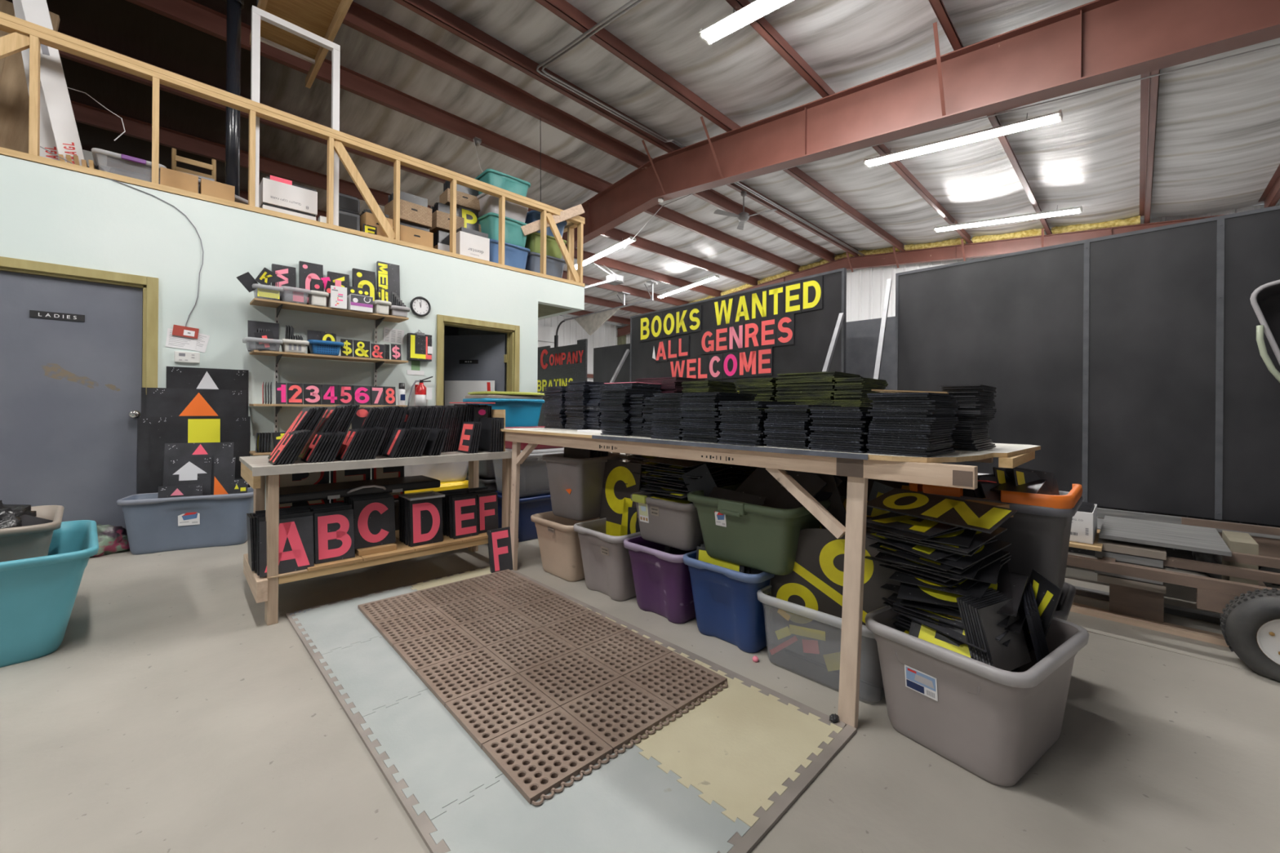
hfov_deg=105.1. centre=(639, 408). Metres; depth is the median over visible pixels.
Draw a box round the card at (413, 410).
[406,407,415,428]
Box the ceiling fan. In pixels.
[713,191,777,230]
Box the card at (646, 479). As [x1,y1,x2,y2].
[640,477,731,487]
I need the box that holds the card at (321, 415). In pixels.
[295,407,327,460]
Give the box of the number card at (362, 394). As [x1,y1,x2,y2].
[353,385,370,404]
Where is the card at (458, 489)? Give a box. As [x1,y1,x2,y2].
[440,488,465,533]
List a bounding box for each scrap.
[565,488,571,494]
[652,348,655,359]
[769,635,798,655]
[774,626,791,639]
[777,608,791,621]
[789,624,826,640]
[801,639,819,653]
[822,651,840,671]
[829,713,839,723]
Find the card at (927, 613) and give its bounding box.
[893,598,1008,640]
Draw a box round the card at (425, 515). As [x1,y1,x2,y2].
[408,497,443,546]
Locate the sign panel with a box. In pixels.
[866,488,1017,533]
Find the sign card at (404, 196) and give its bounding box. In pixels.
[400,191,427,207]
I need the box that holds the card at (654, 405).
[653,404,680,406]
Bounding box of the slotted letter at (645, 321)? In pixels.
[640,314,650,342]
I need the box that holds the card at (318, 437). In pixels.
[300,432,324,462]
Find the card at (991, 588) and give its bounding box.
[956,587,993,658]
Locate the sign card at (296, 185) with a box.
[266,176,315,191]
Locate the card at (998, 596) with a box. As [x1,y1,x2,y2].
[968,594,1003,663]
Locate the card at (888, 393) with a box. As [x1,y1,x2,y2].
[866,392,953,396]
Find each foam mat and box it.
[290,565,843,852]
[610,619,703,664]
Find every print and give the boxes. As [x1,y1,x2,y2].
[44,146,57,159]
[62,142,76,164]
[350,302,373,307]
[351,294,373,304]
[352,297,370,302]
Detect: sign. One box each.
[29,310,84,321]
[459,360,478,364]
[537,338,587,461]
[593,343,630,462]
[630,267,846,382]
[845,316,895,412]
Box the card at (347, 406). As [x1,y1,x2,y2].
[332,405,349,432]
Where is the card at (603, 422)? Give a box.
[603,422,631,423]
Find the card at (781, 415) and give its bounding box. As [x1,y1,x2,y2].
[767,414,812,417]
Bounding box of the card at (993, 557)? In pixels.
[880,550,1009,581]
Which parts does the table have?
leg, leg, cross rail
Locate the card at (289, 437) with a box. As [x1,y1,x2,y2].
[267,431,296,465]
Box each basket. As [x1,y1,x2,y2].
[278,338,309,353]
[306,339,344,355]
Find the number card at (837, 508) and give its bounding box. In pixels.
[818,474,845,528]
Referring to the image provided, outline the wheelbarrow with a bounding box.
[1249,280,1279,364]
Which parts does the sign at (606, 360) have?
panel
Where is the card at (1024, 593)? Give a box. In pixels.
[1022,590,1040,660]
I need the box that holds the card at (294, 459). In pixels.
[290,429,311,464]
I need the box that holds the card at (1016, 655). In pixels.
[977,597,1031,671]
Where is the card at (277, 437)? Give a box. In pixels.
[272,431,285,448]
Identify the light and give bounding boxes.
[574,235,635,269]
[617,275,622,281]
[657,275,719,298]
[699,0,793,45]
[863,109,1062,167]
[933,204,1082,231]
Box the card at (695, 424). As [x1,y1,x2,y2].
[680,423,723,426]
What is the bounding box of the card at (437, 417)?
[433,406,440,428]
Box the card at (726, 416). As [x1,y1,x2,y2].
[718,415,780,417]
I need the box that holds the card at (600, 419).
[600,418,629,421]
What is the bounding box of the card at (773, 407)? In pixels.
[768,406,808,408]
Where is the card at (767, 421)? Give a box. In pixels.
[764,420,813,423]
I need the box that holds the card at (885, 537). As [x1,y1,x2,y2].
[884,537,966,555]
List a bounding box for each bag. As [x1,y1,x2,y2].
[0,500,36,528]
[89,524,129,557]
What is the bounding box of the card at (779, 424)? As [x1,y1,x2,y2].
[764,422,813,426]
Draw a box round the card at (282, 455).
[275,431,300,465]
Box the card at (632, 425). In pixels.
[629,425,643,427]
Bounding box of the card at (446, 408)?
[440,407,447,428]
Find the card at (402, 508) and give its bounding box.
[400,491,432,542]
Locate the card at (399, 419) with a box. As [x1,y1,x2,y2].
[394,407,404,431]
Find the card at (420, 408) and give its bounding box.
[413,406,421,426]
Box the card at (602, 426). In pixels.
[601,426,631,428]
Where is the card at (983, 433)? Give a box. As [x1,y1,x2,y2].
[951,431,987,435]
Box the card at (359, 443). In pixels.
[350,427,367,460]
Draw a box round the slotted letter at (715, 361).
[708,353,722,379]
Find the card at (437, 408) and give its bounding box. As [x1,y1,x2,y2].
[431,407,439,428]
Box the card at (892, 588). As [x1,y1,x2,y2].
[880,583,959,611]
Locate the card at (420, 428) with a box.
[407,426,422,457]
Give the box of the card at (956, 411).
[955,410,996,412]
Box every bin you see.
[242,337,283,346]
[252,283,284,294]
[279,285,311,297]
[306,290,328,306]
[372,299,391,315]
[388,305,410,317]
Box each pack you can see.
[271,263,296,302]
[298,261,323,304]
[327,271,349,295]
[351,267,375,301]
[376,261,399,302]
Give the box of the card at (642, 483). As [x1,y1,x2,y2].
[621,481,648,486]
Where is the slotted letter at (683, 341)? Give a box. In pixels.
[677,335,688,358]
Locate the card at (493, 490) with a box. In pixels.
[475,488,495,493]
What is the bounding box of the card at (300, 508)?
[256,506,306,514]
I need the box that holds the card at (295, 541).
[258,515,314,577]
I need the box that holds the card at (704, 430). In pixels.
[683,428,725,431]
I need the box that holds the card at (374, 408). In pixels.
[364,407,376,428]
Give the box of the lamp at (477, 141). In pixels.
[472,136,483,172]
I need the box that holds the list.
[382,327,404,344]
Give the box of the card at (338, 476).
[330,468,370,502]
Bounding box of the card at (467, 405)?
[453,404,468,422]
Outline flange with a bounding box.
[623,44,1279,248]
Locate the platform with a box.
[249,0,353,88]
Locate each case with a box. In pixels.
[172,324,199,338]
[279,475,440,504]
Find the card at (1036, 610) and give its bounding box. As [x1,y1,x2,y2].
[1029,585,1048,654]
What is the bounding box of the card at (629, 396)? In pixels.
[629,395,653,397]
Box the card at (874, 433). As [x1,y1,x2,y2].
[868,432,952,436]
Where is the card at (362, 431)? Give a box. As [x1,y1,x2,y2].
[346,428,364,460]
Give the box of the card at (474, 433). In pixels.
[470,422,477,453]
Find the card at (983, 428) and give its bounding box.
[952,427,988,431]
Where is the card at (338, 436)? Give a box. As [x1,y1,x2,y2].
[324,433,341,462]
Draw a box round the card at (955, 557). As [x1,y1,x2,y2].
[866,537,963,561]
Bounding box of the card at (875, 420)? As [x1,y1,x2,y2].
[871,418,958,422]
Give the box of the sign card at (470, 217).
[458,206,479,231]
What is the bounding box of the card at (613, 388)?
[602,388,662,391]
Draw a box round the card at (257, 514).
[256,508,308,516]
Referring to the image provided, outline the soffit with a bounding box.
[537,303,572,317]
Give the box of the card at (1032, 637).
[1022,595,1039,662]
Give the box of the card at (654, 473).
[648,472,682,478]
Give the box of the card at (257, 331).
[255,328,258,350]
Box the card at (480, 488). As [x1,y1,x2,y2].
[467,486,488,491]
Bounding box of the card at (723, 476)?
[641,474,737,485]
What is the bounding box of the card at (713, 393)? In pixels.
[683,391,756,395]
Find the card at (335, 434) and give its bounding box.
[320,432,337,462]
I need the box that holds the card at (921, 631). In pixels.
[911,611,970,657]
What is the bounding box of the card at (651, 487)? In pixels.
[640,480,734,494]
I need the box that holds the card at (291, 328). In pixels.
[289,325,293,339]
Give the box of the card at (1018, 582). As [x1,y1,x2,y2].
[1008,573,1027,616]
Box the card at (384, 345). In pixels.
[383,344,386,359]
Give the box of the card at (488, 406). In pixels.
[488,405,489,417]
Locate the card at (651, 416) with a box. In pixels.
[651,416,688,417]
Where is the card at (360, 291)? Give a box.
[357,287,364,295]
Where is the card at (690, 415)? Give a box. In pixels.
[679,414,719,417]
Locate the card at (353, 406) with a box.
[338,405,355,431]
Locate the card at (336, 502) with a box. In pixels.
[306,502,342,506]
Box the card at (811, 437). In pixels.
[810,436,868,441]
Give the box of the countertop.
[239,449,511,471]
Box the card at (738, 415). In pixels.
[721,413,767,416]
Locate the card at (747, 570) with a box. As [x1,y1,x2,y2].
[700,544,750,573]
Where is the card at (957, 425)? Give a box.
[951,423,988,426]
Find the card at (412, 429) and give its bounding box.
[399,427,414,457]
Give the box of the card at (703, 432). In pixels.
[681,430,721,433]
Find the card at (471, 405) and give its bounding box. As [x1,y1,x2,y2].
[468,404,472,421]
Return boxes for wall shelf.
[248,404,406,414]
[249,297,408,327]
[249,350,408,369]
[249,450,271,455]
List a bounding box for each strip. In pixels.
[284,564,489,617]
[286,613,449,852]
[510,569,845,728]
[716,724,856,852]
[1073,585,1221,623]
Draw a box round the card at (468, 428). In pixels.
[457,422,475,453]
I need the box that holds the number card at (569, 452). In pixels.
[563,447,590,458]
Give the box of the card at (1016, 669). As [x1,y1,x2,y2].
[1013,648,1031,671]
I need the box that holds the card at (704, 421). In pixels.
[680,420,720,422]
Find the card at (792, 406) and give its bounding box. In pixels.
[766,404,841,407]
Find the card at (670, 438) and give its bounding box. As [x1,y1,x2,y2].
[650,436,682,439]
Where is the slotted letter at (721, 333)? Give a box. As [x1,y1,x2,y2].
[715,325,728,353]
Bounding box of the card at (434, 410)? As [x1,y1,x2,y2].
[428,407,435,428]
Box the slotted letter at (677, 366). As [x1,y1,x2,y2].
[669,358,685,377]
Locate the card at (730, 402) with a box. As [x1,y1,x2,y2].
[719,400,795,403]
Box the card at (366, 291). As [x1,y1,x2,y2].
[364,288,369,296]
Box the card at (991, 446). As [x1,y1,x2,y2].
[953,445,995,451]
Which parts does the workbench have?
leg, leg, shelf rail, leg, leg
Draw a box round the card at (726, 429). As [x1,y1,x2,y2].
[720,428,768,431]
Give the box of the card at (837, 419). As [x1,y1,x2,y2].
[811,417,872,420]
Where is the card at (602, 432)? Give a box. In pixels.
[601,431,634,434]
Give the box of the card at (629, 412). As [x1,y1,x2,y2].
[629,412,653,413]
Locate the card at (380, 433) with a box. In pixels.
[368,426,384,459]
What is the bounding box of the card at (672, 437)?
[651,435,684,438]
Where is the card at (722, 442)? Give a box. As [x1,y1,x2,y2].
[717,441,768,445]
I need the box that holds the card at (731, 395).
[682,393,755,396]
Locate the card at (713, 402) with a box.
[679,400,728,403]
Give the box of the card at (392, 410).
[383,407,394,429]
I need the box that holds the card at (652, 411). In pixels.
[652,411,681,413]
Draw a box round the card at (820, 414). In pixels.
[812,413,866,416]
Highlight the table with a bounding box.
[499,427,1040,728]
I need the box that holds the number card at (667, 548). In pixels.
[664,545,671,553]
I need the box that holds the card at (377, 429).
[363,428,378,459]
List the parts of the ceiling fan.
blade, blade, motor, blade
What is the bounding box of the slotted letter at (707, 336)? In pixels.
[700,328,715,355]
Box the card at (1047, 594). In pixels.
[1026,568,1062,650]
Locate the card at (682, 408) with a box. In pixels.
[681,408,718,409]
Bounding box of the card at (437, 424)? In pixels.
[434,405,442,428]
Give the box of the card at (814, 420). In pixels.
[813,419,874,422]
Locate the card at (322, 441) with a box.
[309,432,328,462]
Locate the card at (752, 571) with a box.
[750,568,771,585]
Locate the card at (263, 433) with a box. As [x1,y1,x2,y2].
[261,432,265,452]
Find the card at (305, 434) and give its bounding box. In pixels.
[286,429,309,464]
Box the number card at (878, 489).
[866,480,893,516]
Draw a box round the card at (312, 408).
[297,407,314,431]
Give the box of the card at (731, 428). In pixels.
[718,426,764,430]
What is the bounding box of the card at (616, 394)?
[601,394,631,396]
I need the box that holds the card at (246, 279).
[236,271,258,292]
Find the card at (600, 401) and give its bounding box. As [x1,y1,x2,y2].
[600,400,631,401]
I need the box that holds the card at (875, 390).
[871,389,948,394]
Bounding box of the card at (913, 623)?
[908,614,961,635]
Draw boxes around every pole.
[609,349,629,382]
[822,312,844,372]
[873,279,891,379]
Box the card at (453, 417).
[445,406,456,452]
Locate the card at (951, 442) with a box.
[868,440,955,447]
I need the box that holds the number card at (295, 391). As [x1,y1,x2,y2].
[287,382,302,404]
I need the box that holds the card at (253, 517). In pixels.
[249,512,257,570]
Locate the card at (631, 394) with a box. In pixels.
[631,394,653,395]
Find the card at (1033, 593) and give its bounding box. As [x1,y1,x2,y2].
[1029,582,1048,654]
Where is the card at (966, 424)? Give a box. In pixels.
[955,422,986,425]
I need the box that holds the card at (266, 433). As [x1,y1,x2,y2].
[264,432,267,452]
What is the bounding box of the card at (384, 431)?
[371,428,386,459]
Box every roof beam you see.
[562,0,1279,248]
[616,213,1228,337]
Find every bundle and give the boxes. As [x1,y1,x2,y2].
[260,202,315,217]
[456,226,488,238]
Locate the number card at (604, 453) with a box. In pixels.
[602,451,606,456]
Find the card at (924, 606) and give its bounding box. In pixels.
[899,599,1009,627]
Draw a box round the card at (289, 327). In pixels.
[287,324,290,339]
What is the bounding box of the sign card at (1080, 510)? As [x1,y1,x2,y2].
[1077,509,1090,512]
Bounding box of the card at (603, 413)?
[603,413,631,415]
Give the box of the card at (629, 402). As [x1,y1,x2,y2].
[629,401,644,403]
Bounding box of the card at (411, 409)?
[404,407,413,428]
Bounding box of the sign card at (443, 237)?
[438,230,449,246]
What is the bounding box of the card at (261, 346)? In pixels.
[253,330,277,351]
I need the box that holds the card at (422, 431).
[410,429,424,457]
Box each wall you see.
[0,155,584,497]
[444,325,458,335]
[458,310,577,370]
[537,315,621,382]
[586,373,593,377]
[621,203,1279,343]
[894,204,1279,525]
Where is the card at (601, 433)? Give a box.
[600,433,630,435]
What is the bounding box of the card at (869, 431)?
[868,430,952,434]
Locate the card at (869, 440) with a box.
[867,439,952,444]
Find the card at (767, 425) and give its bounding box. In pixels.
[764,424,812,427]
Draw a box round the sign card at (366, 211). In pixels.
[365,208,388,217]
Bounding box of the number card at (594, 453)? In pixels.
[591,449,598,457]
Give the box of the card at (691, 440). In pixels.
[681,439,719,443]
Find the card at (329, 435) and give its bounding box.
[313,432,331,462]
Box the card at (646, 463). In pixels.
[635,461,719,471]
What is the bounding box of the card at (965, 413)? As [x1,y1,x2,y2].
[956,412,995,414]
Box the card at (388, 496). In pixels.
[352,495,393,509]
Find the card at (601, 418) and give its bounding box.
[600,417,630,419]
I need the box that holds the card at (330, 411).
[298,406,337,457]
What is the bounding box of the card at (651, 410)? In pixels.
[651,409,715,411]
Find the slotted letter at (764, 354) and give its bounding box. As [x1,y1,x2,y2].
[757,346,773,376]
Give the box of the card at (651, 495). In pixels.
[648,493,688,500]
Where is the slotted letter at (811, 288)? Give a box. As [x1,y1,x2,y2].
[801,275,822,311]
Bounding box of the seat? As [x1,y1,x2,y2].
[177,170,214,181]
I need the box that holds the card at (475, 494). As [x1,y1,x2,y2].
[451,493,476,528]
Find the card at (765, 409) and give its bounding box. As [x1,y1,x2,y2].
[764,408,809,410]
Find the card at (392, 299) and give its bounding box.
[391,291,396,305]
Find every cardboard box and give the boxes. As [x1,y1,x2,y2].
[160,167,198,193]
[199,177,235,201]
[258,177,317,217]
[261,204,315,220]
[326,285,346,309]
[346,293,373,312]
[360,212,392,237]
[384,199,431,228]
[400,224,433,248]
[429,210,463,233]
[433,244,449,252]
[439,187,479,212]
[456,231,489,261]
[1069,503,1097,544]
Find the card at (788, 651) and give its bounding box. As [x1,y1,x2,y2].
[784,648,879,688]
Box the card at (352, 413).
[342,404,357,431]
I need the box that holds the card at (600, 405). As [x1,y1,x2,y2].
[600,404,630,406]
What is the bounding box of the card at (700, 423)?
[680,422,721,424]
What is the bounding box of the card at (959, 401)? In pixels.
[953,400,994,402]
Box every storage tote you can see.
[0,505,64,562]
[0,520,98,667]
[91,147,166,183]
[116,487,253,555]
[198,178,248,204]
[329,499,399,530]
[404,461,468,482]
[432,487,468,495]
[462,398,544,426]
[465,474,502,490]
[475,168,530,196]
[476,192,528,222]
[477,212,527,247]
[479,453,537,478]
[489,239,530,269]
[495,488,552,542]
[505,426,563,449]
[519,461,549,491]
[524,210,567,237]
[524,231,566,258]
[524,252,566,278]
[526,451,564,458]
[530,511,599,582]
[542,453,626,520]
[573,517,640,601]
[623,535,696,623]
[631,491,704,551]
[682,550,774,653]
[687,482,845,575]
[756,584,875,639]
[865,605,1088,786]
[908,483,1082,589]
[1053,582,1075,620]
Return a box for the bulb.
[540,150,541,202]
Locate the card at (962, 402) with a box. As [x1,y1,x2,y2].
[956,401,995,404]
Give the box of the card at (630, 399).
[630,399,648,400]
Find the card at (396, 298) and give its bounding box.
[395,297,399,305]
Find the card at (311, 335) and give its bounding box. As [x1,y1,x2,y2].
[306,329,324,353]
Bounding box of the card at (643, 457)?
[627,454,656,459]
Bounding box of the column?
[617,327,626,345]
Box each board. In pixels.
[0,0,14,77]
[0,11,60,153]
[20,0,84,165]
[136,417,137,493]
[137,417,151,493]
[141,387,146,417]
[146,387,246,417]
[150,416,250,493]
[157,484,203,497]
[162,442,233,495]
[165,366,248,416]
[167,456,212,495]
[213,457,235,494]
[234,479,247,493]
[355,542,396,556]
[491,409,505,451]
[520,204,584,235]
[1098,515,1231,556]
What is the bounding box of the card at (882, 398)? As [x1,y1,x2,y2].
[869,397,955,400]
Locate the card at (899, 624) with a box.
[895,622,1025,633]
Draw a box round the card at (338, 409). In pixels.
[323,407,340,432]
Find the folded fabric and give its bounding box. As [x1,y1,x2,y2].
[109,167,151,182]
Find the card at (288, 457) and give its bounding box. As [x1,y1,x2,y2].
[283,430,306,464]
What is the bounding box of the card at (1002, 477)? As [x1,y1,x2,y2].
[992,466,1011,484]
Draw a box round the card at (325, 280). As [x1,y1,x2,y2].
[320,276,330,288]
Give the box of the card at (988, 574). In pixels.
[891,549,1002,584]
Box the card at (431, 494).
[404,493,436,543]
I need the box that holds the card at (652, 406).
[652,406,679,408]
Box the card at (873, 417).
[872,416,958,419]
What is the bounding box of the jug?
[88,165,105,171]
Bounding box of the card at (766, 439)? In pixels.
[763,438,813,442]
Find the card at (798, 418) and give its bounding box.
[767,417,821,419]
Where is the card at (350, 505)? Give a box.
[312,504,351,511]
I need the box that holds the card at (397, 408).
[378,405,399,455]
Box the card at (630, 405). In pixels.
[630,404,644,406]
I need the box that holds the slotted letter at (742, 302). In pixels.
[733,291,751,324]
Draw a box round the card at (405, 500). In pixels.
[404,495,431,545]
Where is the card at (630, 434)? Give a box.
[630,434,644,436]
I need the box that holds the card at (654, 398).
[653,398,687,399]
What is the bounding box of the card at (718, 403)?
[718,403,795,404]
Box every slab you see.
[1094,550,1163,568]
[1094,557,1163,585]
[1097,537,1166,559]
[1097,557,1165,570]
[1097,573,1165,593]
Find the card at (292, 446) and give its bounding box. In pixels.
[280,430,302,464]
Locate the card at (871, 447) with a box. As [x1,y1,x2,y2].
[866,445,951,452]
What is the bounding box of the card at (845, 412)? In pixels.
[810,411,880,413]
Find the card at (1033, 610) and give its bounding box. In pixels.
[1026,587,1045,657]
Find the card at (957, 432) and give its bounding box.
[949,430,988,433]
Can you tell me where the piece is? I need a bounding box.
[1068,528,1102,551]
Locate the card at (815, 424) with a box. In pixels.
[812,423,870,427]
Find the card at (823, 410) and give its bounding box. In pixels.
[809,408,867,411]
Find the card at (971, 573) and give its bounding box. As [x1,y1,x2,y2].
[874,551,984,579]
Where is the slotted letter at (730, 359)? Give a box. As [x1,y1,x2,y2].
[722,351,738,378]
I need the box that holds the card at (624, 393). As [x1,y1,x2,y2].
[601,392,653,395]
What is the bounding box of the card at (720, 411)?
[720,410,796,412]
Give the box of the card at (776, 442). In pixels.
[764,440,810,444]
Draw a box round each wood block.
[57,154,65,162]
[65,154,72,163]
[73,155,79,165]
[81,159,88,167]
[88,160,95,168]
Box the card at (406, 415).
[391,409,409,431]
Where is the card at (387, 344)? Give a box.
[386,344,388,359]
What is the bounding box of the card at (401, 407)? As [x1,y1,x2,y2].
[384,406,403,450]
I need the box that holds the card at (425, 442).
[418,427,431,456]
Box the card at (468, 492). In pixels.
[447,492,472,537]
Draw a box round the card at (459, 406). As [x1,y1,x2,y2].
[449,405,460,451]
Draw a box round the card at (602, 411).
[601,410,652,412]
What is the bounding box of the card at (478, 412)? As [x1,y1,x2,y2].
[473,407,488,450]
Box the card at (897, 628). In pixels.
[894,626,909,634]
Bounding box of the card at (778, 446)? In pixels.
[766,444,811,448]
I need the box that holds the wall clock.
[409,296,431,316]
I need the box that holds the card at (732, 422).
[720,421,766,424]
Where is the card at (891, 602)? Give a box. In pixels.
[881,597,964,644]
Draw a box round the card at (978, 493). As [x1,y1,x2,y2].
[972,475,994,497]
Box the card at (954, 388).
[941,386,995,391]
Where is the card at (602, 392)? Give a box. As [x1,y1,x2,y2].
[602,391,662,394]
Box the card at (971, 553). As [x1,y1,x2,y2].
[875,533,985,556]
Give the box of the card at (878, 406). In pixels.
[872,404,959,407]
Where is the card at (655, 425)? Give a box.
[653,425,679,428]
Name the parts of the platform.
rail, rail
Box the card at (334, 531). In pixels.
[313,509,355,564]
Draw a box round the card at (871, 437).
[867,436,951,442]
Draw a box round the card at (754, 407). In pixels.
[718,406,773,408]
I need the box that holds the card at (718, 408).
[718,408,764,410]
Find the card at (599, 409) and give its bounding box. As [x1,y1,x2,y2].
[599,408,630,410]
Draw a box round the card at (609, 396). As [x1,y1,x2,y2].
[601,395,629,397]
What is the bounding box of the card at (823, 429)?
[809,428,868,431]
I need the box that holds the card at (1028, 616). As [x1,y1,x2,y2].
[1022,595,1039,661]
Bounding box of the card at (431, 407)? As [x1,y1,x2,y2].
[423,405,432,427]
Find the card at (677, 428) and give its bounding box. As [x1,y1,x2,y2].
[651,426,684,430]
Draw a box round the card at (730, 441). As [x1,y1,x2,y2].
[719,440,764,444]
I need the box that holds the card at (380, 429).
[366,427,382,459]
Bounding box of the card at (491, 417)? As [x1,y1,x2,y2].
[491,417,504,451]
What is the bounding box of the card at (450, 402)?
[449,402,495,403]
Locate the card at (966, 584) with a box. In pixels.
[890,557,1010,590]
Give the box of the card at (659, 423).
[652,422,680,425]
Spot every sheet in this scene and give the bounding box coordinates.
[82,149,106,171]
[165,328,196,350]
[194,333,209,352]
[444,380,494,405]
[573,307,620,335]
[1068,506,1279,586]
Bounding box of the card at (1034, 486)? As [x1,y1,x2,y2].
[977,472,1046,493]
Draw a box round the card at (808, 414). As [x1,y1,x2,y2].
[767,413,818,415]
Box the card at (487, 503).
[476,492,498,533]
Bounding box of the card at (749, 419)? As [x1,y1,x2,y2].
[720,417,767,420]
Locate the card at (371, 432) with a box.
[356,427,373,460]
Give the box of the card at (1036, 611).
[1035,611,1047,655]
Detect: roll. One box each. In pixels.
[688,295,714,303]
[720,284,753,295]
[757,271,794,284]
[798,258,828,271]
[834,252,853,260]
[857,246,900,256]
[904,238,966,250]
[971,227,1044,243]
[1050,215,1140,234]
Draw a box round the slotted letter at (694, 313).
[688,305,701,333]
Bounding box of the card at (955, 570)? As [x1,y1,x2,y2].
[876,549,981,573]
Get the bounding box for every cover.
[404,480,468,494]
[465,394,542,399]
[467,391,545,395]
[505,447,564,453]
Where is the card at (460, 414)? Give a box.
[452,405,462,451]
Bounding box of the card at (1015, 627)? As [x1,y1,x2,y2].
[899,598,1026,633]
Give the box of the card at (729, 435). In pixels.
[720,434,767,438]
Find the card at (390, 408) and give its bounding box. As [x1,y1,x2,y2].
[382,406,391,427]
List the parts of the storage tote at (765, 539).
handle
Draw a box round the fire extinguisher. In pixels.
[407,376,432,405]
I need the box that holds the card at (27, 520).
[19,514,53,526]
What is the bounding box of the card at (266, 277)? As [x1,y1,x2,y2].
[254,267,276,285]
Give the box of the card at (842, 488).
[837,477,909,530]
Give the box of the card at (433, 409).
[426,405,434,428]
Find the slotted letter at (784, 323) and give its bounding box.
[776,313,794,346]
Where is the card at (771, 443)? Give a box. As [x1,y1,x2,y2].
[763,442,808,446]
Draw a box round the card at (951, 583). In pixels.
[878,554,1011,587]
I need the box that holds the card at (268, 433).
[266,432,271,452]
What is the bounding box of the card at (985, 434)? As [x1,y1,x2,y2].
[951,433,988,437]
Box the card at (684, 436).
[684,435,718,439]
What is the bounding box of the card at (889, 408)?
[872,407,958,409]
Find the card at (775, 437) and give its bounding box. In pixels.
[765,436,810,440]
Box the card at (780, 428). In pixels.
[764,426,813,430]
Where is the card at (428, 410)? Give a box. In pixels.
[422,407,430,427]
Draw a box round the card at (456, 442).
[453,405,463,451]
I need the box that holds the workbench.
[239,449,518,625]
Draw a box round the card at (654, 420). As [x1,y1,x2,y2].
[653,419,683,421]
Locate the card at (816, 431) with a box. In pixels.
[814,430,868,434]
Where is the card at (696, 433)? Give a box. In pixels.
[682,432,719,435]
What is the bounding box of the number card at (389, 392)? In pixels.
[384,386,395,404]
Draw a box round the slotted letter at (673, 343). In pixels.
[667,337,678,359]
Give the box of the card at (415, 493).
[400,493,415,542]
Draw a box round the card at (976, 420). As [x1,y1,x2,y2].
[954,417,992,421]
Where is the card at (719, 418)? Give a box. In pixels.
[683,417,725,419]
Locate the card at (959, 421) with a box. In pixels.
[958,420,990,422]
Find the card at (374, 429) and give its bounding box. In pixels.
[360,426,376,460]
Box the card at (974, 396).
[951,395,994,399]
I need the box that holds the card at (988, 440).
[955,439,991,444]
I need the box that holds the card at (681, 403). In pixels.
[680,403,718,404]
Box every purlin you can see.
[58,31,759,285]
[70,100,722,297]
[106,157,688,306]
[124,0,799,273]
[342,1,836,262]
[392,0,858,256]
[534,0,905,251]
[566,310,630,324]
[584,295,656,314]
[725,0,973,243]
[928,0,1052,234]
[1139,69,1159,223]
[1257,164,1279,208]
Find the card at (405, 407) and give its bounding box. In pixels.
[398,406,407,428]
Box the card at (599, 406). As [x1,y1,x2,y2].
[599,406,636,408]
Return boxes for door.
[0,256,158,528]
[435,314,519,405]
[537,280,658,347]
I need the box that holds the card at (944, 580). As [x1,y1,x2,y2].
[864,555,951,582]
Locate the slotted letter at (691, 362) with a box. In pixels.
[685,356,697,378]
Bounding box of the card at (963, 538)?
[870,528,977,547]
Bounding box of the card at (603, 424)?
[603,424,631,426]
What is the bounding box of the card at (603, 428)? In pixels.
[603,427,631,430]
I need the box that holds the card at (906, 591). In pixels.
[897,563,1013,616]
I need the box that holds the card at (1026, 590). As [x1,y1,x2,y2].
[1024,585,1044,657]
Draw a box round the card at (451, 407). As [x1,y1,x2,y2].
[441,407,452,452]
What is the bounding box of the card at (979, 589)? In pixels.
[888,565,1002,599]
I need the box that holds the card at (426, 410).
[420,407,428,427]
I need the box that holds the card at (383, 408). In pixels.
[374,407,385,426]
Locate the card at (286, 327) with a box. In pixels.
[284,324,288,338]
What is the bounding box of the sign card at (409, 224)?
[400,220,429,231]
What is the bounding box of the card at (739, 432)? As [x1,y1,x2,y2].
[721,431,764,434]
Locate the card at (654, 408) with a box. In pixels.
[653,408,682,409]
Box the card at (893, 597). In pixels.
[887,593,899,601]
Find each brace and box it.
[641,140,665,194]
[700,116,723,177]
[845,252,853,272]
[892,246,898,267]
[933,22,946,115]
[960,238,965,261]
[1041,228,1044,247]
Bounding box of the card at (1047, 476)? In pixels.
[1005,466,1053,492]
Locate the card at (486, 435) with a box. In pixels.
[479,417,493,452]
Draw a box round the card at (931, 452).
[869,447,953,454]
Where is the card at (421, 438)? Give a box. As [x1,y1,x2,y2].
[413,428,426,457]
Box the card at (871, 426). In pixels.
[868,425,955,429]
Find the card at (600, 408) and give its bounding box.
[600,408,631,408]
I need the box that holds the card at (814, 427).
[808,426,868,430]
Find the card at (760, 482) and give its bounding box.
[735,466,826,509]
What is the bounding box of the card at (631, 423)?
[631,422,648,424]
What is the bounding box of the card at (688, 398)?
[680,397,754,399]
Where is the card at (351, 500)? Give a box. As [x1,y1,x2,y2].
[350,494,391,509]
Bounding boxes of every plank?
[1070,602,1229,647]
[1097,518,1103,529]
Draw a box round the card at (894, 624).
[893,621,909,631]
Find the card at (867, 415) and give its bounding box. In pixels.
[866,413,955,417]
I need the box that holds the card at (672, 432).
[650,430,687,433]
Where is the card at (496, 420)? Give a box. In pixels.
[494,418,497,452]
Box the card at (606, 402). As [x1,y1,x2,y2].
[600,401,629,403]
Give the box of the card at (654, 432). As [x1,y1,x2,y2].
[653,431,682,435]

